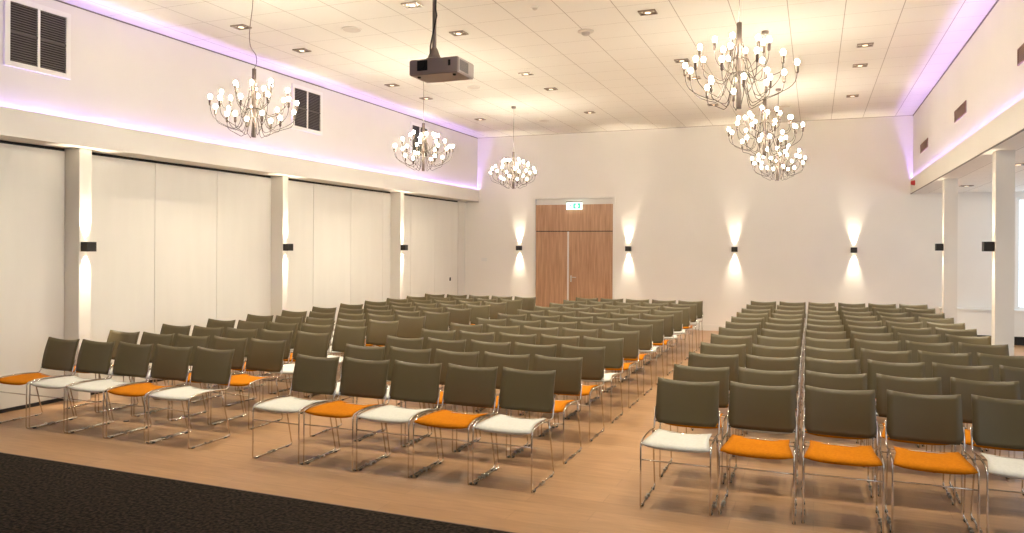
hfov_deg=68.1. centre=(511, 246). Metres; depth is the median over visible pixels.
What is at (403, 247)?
wall sconce
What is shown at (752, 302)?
chair
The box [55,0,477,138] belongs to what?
trim
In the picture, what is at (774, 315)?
chair
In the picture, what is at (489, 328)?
chair
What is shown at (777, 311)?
chair
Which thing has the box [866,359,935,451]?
chair
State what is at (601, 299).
chair
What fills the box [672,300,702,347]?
chair
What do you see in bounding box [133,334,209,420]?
chair
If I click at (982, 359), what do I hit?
chair
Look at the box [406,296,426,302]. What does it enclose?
chair
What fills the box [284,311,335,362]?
chair
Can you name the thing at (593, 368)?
chair
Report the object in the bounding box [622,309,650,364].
chair
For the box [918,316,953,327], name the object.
chair
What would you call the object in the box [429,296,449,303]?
chair
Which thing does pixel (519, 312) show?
chair
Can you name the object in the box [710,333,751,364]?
chair
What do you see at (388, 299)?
chair
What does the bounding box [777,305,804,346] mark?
chair
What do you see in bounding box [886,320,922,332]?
chair
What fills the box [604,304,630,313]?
chair
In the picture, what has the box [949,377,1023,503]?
chair
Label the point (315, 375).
chair
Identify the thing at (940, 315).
chair
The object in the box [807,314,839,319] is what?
chair
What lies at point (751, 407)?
chair
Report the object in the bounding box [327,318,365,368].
chair
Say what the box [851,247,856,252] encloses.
wall sconce
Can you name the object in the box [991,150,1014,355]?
pillar
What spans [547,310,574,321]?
chair
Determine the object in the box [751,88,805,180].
chandelier
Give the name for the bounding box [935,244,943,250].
wall sconce
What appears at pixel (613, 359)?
chair
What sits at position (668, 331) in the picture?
chair
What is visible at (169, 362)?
chair
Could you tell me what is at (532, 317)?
chair
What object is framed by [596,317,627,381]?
chair
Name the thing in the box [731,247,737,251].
wall sconce
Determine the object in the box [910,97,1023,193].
beam
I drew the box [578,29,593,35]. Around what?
smoke detector
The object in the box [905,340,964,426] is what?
chair
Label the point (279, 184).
pillar
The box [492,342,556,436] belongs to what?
chair
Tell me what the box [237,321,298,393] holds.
chair
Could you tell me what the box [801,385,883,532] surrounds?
chair
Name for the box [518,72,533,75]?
recessed light
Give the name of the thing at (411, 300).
chair
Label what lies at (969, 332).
chair
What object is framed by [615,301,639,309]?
chair
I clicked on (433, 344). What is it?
chair
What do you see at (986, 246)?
wall sconce
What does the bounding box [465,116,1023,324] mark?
wall
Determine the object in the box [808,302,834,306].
chair
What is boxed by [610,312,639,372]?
chair
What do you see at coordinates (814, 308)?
chair
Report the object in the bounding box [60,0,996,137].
ceiling
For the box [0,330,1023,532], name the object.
floor
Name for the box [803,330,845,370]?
chair
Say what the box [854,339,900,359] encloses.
chair
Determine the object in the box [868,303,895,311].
chair
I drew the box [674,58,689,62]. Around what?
recessed light
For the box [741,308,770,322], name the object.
chair
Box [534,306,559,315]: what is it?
chair
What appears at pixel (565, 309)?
chair
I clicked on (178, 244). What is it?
wall
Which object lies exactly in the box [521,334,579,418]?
chair
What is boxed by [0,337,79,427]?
chair
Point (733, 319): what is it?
chair
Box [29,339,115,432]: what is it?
chair
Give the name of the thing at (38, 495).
stage edge
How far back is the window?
14.45 m
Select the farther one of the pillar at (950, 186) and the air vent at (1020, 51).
the pillar at (950, 186)
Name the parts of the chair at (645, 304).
backrest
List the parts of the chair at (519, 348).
backrest, frame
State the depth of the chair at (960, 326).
10.27 m
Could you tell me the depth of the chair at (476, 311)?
12.94 m
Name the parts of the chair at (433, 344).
backrest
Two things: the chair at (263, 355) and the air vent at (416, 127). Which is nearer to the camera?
the chair at (263, 355)
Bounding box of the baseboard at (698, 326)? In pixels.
[690,324,724,330]
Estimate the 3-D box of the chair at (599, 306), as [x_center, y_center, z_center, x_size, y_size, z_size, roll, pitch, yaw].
[1.255,1.400,13.005,0.494,0.815,0.620,0,0,22]
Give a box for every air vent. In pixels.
[3,0,70,79]
[291,83,322,134]
[410,122,428,159]
[920,138,927,153]
[954,100,965,122]
[1017,43,1023,65]
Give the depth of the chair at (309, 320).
10.47 m
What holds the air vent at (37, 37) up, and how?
in the wall at (124, 75)
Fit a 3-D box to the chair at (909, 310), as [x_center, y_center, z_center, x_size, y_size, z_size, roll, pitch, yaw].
[6.745,1.431,12.468,0.494,0.815,0.620,0,0,22]
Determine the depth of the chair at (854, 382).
6.04 m
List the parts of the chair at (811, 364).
frame, backrest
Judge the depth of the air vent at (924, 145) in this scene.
13.49 m
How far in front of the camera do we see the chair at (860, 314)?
12.08 m
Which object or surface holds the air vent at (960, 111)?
in the wall at (986, 74)
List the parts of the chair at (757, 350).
backrest, frame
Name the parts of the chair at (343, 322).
backrest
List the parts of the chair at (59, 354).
frame, seat, frame, backrest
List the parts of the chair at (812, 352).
backrest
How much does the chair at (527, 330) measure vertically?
0.815 m
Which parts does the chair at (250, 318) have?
backrest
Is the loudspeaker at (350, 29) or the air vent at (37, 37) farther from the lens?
the loudspeaker at (350, 29)
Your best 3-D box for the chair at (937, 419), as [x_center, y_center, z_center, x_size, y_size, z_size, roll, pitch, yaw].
[2.732,1.408,4.972,0.494,0.815,0.620,0,0,22]
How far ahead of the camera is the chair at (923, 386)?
5.90 m
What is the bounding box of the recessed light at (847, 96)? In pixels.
[846,94,858,97]
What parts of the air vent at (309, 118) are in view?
louvre panel, louvre panel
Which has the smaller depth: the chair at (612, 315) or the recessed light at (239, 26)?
the recessed light at (239, 26)
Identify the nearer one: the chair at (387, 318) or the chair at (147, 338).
the chair at (147, 338)
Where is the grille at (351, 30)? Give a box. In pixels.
[343,28,360,32]
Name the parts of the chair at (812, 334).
backrest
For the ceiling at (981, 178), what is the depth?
11.95 m
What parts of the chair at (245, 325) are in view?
backrest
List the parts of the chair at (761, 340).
backrest, frame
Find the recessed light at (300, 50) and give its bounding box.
[292,48,311,52]
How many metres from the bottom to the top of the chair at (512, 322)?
0.815 m
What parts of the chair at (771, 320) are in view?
backrest, frame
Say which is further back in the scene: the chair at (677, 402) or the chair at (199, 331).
the chair at (199, 331)
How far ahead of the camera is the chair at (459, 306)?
13.16 m
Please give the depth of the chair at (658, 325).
10.45 m
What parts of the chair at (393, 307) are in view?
backrest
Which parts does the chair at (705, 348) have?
backrest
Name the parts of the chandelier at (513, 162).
rod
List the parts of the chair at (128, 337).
frame, frame, backrest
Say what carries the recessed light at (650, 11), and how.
in the ceiling at (626, 72)
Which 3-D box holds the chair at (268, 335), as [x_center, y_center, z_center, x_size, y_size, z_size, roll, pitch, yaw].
[-2.855,1.376,8.623,0.494,0.815,0.620,0,0,22]
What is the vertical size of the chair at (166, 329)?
0.815 m
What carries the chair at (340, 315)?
on the floor
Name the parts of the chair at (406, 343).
backrest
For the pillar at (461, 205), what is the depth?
18.53 m
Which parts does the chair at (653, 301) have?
backrest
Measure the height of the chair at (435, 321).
0.815 m
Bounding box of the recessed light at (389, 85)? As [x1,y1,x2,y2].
[384,83,399,86]
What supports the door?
in the wall at (687, 196)
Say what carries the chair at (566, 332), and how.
on the floor
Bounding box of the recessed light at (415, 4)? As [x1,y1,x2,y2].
[401,1,422,8]
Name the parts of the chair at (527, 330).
backrest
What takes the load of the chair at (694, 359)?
on the floor
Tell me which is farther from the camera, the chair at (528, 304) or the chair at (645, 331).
the chair at (528, 304)
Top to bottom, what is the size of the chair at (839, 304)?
0.815 m
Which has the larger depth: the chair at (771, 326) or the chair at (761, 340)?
the chair at (771, 326)
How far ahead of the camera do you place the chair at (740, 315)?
11.64 m
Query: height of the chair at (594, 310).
0.815 m
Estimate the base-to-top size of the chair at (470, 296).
0.815 m
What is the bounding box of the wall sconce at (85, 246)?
[81,242,96,251]
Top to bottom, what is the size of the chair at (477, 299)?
0.815 m
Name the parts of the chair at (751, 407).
frame, seat, backrest, frame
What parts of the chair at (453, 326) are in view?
backrest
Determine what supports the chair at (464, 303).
on the floor
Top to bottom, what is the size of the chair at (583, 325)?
0.815 m
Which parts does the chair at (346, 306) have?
backrest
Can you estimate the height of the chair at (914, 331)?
0.815 m
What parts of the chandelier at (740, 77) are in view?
arm, arm, arm, arm, arm, arm, arm, arm, arm, arm, rod, arm, arm, arm, arm, arm, arm, arm, arm, arm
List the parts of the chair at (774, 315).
backrest, frame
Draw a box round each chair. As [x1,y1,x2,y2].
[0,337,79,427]
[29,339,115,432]
[63,330,139,412]
[66,341,153,437]
[98,332,174,416]
[106,344,192,442]
[123,324,190,399]
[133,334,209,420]
[148,346,234,448]
[156,325,223,402]
[171,336,247,424]
[174,318,235,387]
[190,327,257,405]
[205,320,266,390]
[210,338,286,429]
[225,329,292,405]
[232,314,273,375]
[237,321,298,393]
[247,315,302,380]
[252,354,339,464]
[262,331,329,413]
[271,323,332,396]
[278,317,333,380]
[281,310,306,325]
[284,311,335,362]
[303,357,389,470]
[306,325,366,400]
[309,344,385,441]
[312,306,336,326]
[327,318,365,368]
[330,312,364,362]
[331,307,363,356]
[334,303,362,329]
[356,346,430,446]
[356,360,441,477]
[357,335,423,418]
[363,300,386,346]
[364,304,388,346]
[364,308,391,346]
[365,313,394,346]
[365,319,398,384]
[372,305,415,346]
[376,315,425,346]
[386,298,407,304]
[388,301,411,309]
[393,310,419,320]
[397,328,455,407]
[400,337,465,418]
[404,349,478,451]
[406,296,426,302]
[410,299,431,306]
[412,363,497,484]
[413,302,436,310]
[417,306,442,316]
[422,311,449,330]
[425,293,444,299]
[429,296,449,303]
[434,299,455,307]
[436,330,494,411]
[439,303,462,328]
[439,322,482,388]
[445,307,470,327]
[445,339,510,418]
[447,294,466,300]
[449,300,480,329]
[452,297,473,304]
[456,351,529,457]
[465,304,489,323]
[469,295,489,301]
[470,301,506,324]
[472,367,555,492]
[475,298,497,305]
[475,317,505,332]
[479,332,536,415]
[485,324,519,342]
[491,296,512,302]
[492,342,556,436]
[497,313,526,325]
[500,298,522,314]
[509,319,540,334]
[510,354,582,463]
[514,296,535,310]
[517,309,543,320]
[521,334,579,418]
[523,326,557,395]
[529,314,559,327]
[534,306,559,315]
[541,344,604,441]
[544,320,576,336]
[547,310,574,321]
[549,303,573,311]
[554,327,597,404]
[562,306,588,316]
[562,315,592,329]
[563,300,586,307]
[566,336,623,422]
[575,297,597,304]
[577,303,601,312]
[578,311,606,323]
[580,321,613,392]
[587,329,638,407]
[589,300,612,308]
[592,307,619,317]
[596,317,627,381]
[600,298,622,305]
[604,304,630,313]
[605,323,652,394]
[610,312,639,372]
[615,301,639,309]
[620,318,663,384]
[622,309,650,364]
[626,299,648,305]
[633,305,659,357]
[634,313,673,374]
[639,377,719,515]
[643,302,667,350]
[645,310,682,364]
[652,299,675,346]
[655,306,690,359]
[659,364,729,483]
[664,303,696,351]
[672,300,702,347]
[677,352,737,456]
[691,342,745,434]
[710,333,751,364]
[718,327,756,343]
[718,381,796,524]
[725,321,760,335]
[729,367,797,484]
[731,316,763,331]
[736,312,767,328]
[738,354,799,460]
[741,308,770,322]
[745,344,799,434]
[746,304,773,316]
[751,301,775,312]
[757,335,800,419]
[761,328,801,405]
[765,322,802,390]
[769,317,803,380]
[771,313,803,365]
[774,309,804,332]
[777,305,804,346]
[779,301,805,331]
[801,370,873,497]
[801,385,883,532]
[802,356,864,467]
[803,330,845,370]
[803,337,849,377]
[803,346,858,442]
[806,323,843,331]
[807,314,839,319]
[807,318,841,325]
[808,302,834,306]
[808,305,835,310]
[808,310,837,315]
[838,302,864,314]
[840,306,868,319]
[841,310,872,324]
[844,315,876,330]
[846,319,881,338]
[848,325,886,347]
[851,331,892,347]
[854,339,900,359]
[860,348,919,447]
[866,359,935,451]
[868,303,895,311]
[872,307,901,315]
[874,373,955,505]
[876,311,908,320]
[880,315,914,326]
[884,390,979,532]
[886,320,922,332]
[891,326,931,340]
[897,332,940,350]
[899,304,927,312]
[905,308,935,316]
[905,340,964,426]
[912,312,944,321]
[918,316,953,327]
[918,350,984,451]
[927,322,964,334]
[931,362,1009,478]
[935,327,976,342]
[946,334,990,353]
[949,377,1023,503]
[958,342,1008,428]
[970,394,1023,532]
[977,352,1023,450]
[999,365,1023,457]
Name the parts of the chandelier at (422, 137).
rod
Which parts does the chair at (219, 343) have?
frame, seat, frame, backrest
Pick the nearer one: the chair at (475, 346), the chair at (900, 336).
the chair at (475, 346)
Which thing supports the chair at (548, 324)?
on the floor
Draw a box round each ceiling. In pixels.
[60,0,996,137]
[929,146,1023,192]
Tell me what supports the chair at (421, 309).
on the floor
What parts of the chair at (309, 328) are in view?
frame, seat, backrest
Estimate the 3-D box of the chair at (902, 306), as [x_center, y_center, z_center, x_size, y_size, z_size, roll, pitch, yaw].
[7.096,1.433,13.346,0.494,0.815,0.620,0,0,22]
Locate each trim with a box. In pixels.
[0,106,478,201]
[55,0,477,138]
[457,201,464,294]
[486,115,912,137]
[911,128,1023,193]
[913,0,998,115]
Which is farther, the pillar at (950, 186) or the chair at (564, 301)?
the chair at (564, 301)
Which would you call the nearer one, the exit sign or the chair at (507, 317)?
the chair at (507, 317)
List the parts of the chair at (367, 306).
backrest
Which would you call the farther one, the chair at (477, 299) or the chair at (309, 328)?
the chair at (477, 299)
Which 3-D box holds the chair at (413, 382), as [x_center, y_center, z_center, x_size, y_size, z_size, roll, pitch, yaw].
[-0.907,1.387,6.228,0.494,0.815,0.620,0,0,22]
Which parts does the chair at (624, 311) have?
backrest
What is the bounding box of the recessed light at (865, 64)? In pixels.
[852,63,867,67]
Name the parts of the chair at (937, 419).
frame, backrest, seat, frame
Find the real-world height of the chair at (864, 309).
0.815 m
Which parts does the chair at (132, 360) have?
frame, seat, frame, backrest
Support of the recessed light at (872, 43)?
in the ceiling at (626, 72)
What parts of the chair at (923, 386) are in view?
frame, backrest, seat, frame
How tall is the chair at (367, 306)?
0.815 m
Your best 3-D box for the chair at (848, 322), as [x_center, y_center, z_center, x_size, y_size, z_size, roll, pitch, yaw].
[4.772,1.420,10.255,0.494,0.815,0.620,0,0,22]
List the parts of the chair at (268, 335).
frame, seat, frame, backrest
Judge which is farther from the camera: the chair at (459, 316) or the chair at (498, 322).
the chair at (459, 316)
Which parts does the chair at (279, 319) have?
backrest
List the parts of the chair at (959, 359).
backrest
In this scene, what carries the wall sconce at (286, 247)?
attached to the pillar at (279, 184)
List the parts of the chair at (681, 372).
frame, seat, backrest, frame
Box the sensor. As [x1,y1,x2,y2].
[530,5,538,10]
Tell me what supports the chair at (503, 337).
on the floor
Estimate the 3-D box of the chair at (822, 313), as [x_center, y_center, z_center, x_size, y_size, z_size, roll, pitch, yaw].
[4.891,1.420,11.926,0.494,0.815,0.620,0,0,22]
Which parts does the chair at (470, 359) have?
frame, seat, backrest, frame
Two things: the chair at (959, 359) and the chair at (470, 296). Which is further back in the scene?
the chair at (470, 296)
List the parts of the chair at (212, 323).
backrest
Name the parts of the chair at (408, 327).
backrest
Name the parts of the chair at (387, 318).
backrest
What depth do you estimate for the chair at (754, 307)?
13.32 m
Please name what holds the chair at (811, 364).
on the floor
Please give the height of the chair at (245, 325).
0.815 m
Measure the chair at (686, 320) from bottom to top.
0.815 m
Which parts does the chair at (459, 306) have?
backrest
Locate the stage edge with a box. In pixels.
[0,452,515,532]
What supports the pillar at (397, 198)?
on the floor
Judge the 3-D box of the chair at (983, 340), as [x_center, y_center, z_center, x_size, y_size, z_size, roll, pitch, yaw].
[5.162,1.422,8.497,0.494,0.815,0.620,0,0,22]
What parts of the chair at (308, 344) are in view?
frame, seat, backrest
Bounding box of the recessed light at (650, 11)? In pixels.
[638,9,657,15]
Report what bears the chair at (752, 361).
on the floor
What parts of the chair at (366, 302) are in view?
backrest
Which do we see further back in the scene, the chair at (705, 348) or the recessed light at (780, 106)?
the recessed light at (780, 106)
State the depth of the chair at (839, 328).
9.90 m
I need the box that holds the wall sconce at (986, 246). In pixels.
[982,242,994,250]
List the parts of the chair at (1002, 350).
backrest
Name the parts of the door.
panel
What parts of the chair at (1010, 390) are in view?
frame, backrest, seat, frame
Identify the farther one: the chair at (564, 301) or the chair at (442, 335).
the chair at (564, 301)
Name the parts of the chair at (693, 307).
backrest, frame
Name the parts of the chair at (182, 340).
frame, seat, frame, backrest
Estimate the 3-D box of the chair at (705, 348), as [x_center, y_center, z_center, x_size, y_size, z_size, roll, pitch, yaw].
[2.091,1.404,7.624,0.494,0.815,0.620,0,0,22]
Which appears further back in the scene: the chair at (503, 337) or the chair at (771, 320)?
the chair at (771, 320)
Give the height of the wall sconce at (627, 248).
0.110 m
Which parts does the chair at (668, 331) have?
backrest, seat, frame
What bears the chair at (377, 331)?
on the floor
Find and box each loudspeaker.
[341,26,361,32]
[466,85,480,88]
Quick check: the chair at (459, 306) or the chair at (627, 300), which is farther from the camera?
the chair at (627, 300)
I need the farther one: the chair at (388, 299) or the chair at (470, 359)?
the chair at (388, 299)
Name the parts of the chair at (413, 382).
frame, seat, backrest, frame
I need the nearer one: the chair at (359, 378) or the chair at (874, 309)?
the chair at (359, 378)
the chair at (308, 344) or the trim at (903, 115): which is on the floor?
the chair at (308, 344)
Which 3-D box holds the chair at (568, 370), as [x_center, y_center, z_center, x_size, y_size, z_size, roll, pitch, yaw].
[0.320,1.394,6.629,0.494,0.815,0.620,0,0,22]
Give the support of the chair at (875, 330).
on the floor
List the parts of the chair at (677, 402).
frame, seat, backrest, frame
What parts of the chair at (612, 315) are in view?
backrest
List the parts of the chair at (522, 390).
frame, seat, backrest, frame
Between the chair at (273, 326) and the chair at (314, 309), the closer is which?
the chair at (273, 326)
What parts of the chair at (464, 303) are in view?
backrest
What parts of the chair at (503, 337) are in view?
backrest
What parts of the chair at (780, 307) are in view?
backrest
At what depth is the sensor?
8.38 m
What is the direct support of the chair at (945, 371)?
on the floor
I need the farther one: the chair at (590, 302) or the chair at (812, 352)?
the chair at (590, 302)
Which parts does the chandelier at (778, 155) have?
rod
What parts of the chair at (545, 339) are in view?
backrest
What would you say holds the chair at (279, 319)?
on the floor
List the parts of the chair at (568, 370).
frame, seat, backrest, frame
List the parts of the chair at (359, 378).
frame, seat, backrest, frame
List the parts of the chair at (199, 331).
backrest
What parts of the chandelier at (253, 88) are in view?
arm, arm, rod, arm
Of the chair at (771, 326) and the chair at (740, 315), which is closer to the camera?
the chair at (771, 326)
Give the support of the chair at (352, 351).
on the floor
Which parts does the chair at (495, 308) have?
backrest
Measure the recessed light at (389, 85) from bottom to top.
0.016 m
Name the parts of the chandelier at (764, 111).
rod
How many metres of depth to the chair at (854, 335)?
9.03 m
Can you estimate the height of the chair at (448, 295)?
0.815 m
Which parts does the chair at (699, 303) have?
backrest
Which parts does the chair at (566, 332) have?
backrest, frame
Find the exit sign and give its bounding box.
[566,201,582,209]
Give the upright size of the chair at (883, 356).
0.815 m
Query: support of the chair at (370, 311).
on the floor
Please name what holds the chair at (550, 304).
on the floor
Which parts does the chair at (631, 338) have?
frame, seat, backrest, frame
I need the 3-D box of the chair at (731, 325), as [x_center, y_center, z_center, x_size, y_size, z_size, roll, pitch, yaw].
[2.994,1.410,9.902,0.494,0.815,0.620,0,0,22]
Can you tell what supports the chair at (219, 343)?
on the floor
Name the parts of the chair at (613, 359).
frame, seat, backrest, frame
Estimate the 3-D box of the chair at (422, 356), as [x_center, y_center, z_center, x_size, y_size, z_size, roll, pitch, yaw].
[-1.093,1.386,7.135,0.494,0.815,0.620,0,0,22]
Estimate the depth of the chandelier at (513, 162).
14.40 m
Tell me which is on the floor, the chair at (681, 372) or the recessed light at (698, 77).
the chair at (681, 372)
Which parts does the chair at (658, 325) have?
backrest, seat, frame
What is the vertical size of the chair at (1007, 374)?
0.815 m
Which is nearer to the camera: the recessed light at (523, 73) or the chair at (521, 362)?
the chair at (521, 362)
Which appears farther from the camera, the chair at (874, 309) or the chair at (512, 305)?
the chair at (512, 305)
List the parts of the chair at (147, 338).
frame, frame, backrest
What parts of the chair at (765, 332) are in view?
backrest, frame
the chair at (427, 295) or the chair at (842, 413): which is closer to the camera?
the chair at (842, 413)
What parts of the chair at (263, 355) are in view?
frame, seat, frame, backrest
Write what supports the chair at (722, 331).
on the floor
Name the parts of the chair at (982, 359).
backrest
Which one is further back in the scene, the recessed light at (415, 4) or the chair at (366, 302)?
the chair at (366, 302)
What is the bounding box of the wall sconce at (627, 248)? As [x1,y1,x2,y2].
[625,246,630,250]
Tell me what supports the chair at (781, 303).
on the floor
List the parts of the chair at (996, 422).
frame, backrest, seat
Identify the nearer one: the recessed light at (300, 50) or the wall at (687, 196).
the recessed light at (300, 50)
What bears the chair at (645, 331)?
on the floor
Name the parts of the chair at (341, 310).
backrest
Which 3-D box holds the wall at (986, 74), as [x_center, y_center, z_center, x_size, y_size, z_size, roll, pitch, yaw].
[4.395,-1.933,5.762,0.250,1.423,19.954,0,0,22]
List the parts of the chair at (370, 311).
backrest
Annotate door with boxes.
[532,196,615,306]
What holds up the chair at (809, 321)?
on the floor
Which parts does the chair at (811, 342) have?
backrest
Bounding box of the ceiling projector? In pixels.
[409,0,473,82]
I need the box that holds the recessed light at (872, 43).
[857,42,873,47]
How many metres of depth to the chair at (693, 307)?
13.38 m
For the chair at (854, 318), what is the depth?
11.29 m
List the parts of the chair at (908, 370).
backrest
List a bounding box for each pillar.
[64,148,91,401]
[270,176,287,321]
[390,192,403,298]
[942,178,957,323]
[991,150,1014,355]
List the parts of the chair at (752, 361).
backrest, frame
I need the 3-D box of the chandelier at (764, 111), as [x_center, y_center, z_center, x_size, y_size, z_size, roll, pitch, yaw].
[3.115,-1.885,9.310,0.890,1.534,0.895,0,0,33]
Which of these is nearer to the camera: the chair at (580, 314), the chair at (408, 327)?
the chair at (408, 327)
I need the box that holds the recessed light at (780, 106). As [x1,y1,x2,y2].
[777,105,790,107]
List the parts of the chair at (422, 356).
frame, seat, backrest, frame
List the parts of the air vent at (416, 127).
louvre panel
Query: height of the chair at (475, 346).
0.815 m
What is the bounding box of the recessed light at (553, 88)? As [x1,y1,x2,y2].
[544,87,557,90]
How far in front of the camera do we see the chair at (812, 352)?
7.60 m
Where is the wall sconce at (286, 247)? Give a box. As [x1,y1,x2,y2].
[283,244,292,250]
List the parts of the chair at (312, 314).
backrest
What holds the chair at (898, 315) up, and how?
on the floor
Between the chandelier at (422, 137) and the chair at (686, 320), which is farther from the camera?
the chair at (686, 320)
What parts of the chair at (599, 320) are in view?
backrest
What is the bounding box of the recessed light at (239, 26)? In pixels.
[230,24,251,29]
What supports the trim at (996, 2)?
attached to the wall at (986, 74)
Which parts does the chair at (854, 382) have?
frame, backrest, seat, frame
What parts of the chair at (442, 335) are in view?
backrest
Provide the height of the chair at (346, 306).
0.815 m
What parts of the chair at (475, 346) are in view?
backrest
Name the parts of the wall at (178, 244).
panel, panel, panel, panel, panel, panel, panel, panel, panel, panel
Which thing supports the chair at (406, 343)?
on the floor
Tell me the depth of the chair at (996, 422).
5.06 m
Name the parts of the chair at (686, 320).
backrest, seat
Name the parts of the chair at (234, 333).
frame, frame, backrest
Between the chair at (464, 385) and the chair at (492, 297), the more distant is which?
the chair at (492, 297)
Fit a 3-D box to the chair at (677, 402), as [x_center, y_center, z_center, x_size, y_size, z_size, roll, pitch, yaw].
[1.219,1.399,5.431,0.494,0.815,0.620,0,0,22]
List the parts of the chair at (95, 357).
frame, seat, frame, backrest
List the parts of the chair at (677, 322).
backrest, seat, frame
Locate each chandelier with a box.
[208,0,298,137]
[393,82,453,170]
[490,106,535,188]
[683,0,799,109]
[727,30,803,155]
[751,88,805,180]
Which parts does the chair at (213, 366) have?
frame, seat, frame, backrest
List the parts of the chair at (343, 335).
seat, backrest, frame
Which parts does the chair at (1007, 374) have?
backrest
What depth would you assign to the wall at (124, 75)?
10.09 m
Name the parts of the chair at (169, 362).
frame, seat, frame, backrest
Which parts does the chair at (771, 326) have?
backrest, frame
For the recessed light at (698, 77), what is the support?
in the ceiling at (626, 72)
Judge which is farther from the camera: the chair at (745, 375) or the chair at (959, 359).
the chair at (959, 359)
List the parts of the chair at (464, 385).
frame, seat, backrest, frame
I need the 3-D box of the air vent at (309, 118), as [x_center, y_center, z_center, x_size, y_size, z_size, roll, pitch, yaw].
[-3.334,-2.232,12.348,0.022,0.715,0.790,0,0,22]
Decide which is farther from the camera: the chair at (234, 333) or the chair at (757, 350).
the chair at (234, 333)
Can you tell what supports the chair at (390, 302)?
on the floor
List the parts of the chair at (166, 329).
backrest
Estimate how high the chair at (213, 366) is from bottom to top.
0.815 m
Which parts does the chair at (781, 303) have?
backrest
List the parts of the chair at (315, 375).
frame, seat, backrest, frame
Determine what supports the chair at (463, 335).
on the floor
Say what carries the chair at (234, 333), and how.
on the floor
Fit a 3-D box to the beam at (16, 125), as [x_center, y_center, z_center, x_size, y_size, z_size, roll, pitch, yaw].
[-4.810,-1.278,9.438,0.650,0.290,19.954,0,0,22]
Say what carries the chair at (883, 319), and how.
on the floor
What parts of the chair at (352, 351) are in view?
frame, seat, backrest, frame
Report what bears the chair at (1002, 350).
on the floor
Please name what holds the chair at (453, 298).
on the floor
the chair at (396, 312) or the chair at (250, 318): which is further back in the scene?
the chair at (396, 312)
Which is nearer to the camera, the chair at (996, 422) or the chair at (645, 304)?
the chair at (996, 422)
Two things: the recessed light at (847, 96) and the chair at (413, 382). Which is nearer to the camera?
the chair at (413, 382)
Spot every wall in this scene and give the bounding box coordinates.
[0,0,477,188]
[0,140,457,412]
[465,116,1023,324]
[913,0,1023,176]
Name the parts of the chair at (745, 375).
frame, seat, backrest, frame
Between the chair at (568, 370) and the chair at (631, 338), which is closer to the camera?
the chair at (568, 370)
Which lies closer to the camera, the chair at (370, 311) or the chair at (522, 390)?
the chair at (522, 390)
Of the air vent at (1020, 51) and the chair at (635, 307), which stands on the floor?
the chair at (635, 307)
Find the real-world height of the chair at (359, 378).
0.815 m
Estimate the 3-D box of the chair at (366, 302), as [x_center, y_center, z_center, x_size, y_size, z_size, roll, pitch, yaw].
[-2.557,1.378,13.412,0.494,0.815,0.620,0,0,22]
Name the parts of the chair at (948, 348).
backrest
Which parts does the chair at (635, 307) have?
backrest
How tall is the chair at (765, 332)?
0.815 m
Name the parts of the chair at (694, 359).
backrest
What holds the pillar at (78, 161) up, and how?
on the floor
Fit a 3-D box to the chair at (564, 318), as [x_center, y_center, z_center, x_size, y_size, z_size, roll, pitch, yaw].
[0.842,1.397,10.637,0.494,0.815,0.620,0,0,22]
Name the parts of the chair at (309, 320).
backrest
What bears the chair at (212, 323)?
on the floor
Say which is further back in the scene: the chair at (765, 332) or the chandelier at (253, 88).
the chair at (765, 332)
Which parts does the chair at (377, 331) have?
backrest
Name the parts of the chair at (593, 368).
frame, seat, backrest, frame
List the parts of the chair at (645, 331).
frame, backrest, seat, frame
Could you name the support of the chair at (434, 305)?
on the floor
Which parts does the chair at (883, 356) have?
backrest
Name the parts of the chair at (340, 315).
backrest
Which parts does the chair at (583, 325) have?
backrest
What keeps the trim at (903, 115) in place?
attached to the wall at (687, 196)
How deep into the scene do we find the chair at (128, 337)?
8.68 m
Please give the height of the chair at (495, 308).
0.815 m
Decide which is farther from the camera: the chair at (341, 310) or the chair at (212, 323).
the chair at (341, 310)
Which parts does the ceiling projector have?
mount plate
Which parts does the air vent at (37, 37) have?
louvre panel, louvre panel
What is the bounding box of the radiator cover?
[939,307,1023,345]
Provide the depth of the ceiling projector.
6.02 m
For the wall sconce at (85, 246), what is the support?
attached to the pillar at (78, 161)
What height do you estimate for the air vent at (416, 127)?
0.700 m
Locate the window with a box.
[1016,197,1023,309]
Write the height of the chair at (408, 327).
0.815 m
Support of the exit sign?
attached to the door
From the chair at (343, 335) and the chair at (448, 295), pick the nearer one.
the chair at (343, 335)
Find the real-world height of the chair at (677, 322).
0.815 m
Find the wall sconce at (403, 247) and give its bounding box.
[401,245,407,249]
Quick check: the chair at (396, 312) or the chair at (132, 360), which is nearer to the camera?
the chair at (132, 360)
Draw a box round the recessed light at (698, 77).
[687,76,700,79]
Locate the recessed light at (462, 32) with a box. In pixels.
[449,30,468,35]
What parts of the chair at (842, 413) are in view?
frame, backrest, seat, frame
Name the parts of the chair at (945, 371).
backrest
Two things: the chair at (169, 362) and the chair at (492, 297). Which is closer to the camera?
the chair at (169, 362)
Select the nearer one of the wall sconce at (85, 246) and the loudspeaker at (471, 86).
the wall sconce at (85, 246)
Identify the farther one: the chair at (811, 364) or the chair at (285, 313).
the chair at (285, 313)
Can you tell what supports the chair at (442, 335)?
on the floor
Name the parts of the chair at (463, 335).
backrest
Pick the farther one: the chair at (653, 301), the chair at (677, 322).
the chair at (653, 301)
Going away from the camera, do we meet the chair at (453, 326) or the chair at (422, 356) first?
the chair at (422, 356)
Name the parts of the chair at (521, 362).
frame, seat, backrest, frame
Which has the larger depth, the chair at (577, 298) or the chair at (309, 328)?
the chair at (577, 298)
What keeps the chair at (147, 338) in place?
on the floor
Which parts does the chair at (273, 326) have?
backrest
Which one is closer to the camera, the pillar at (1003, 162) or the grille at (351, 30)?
the pillar at (1003, 162)
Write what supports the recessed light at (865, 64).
in the ceiling at (626, 72)
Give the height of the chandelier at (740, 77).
1.534 m

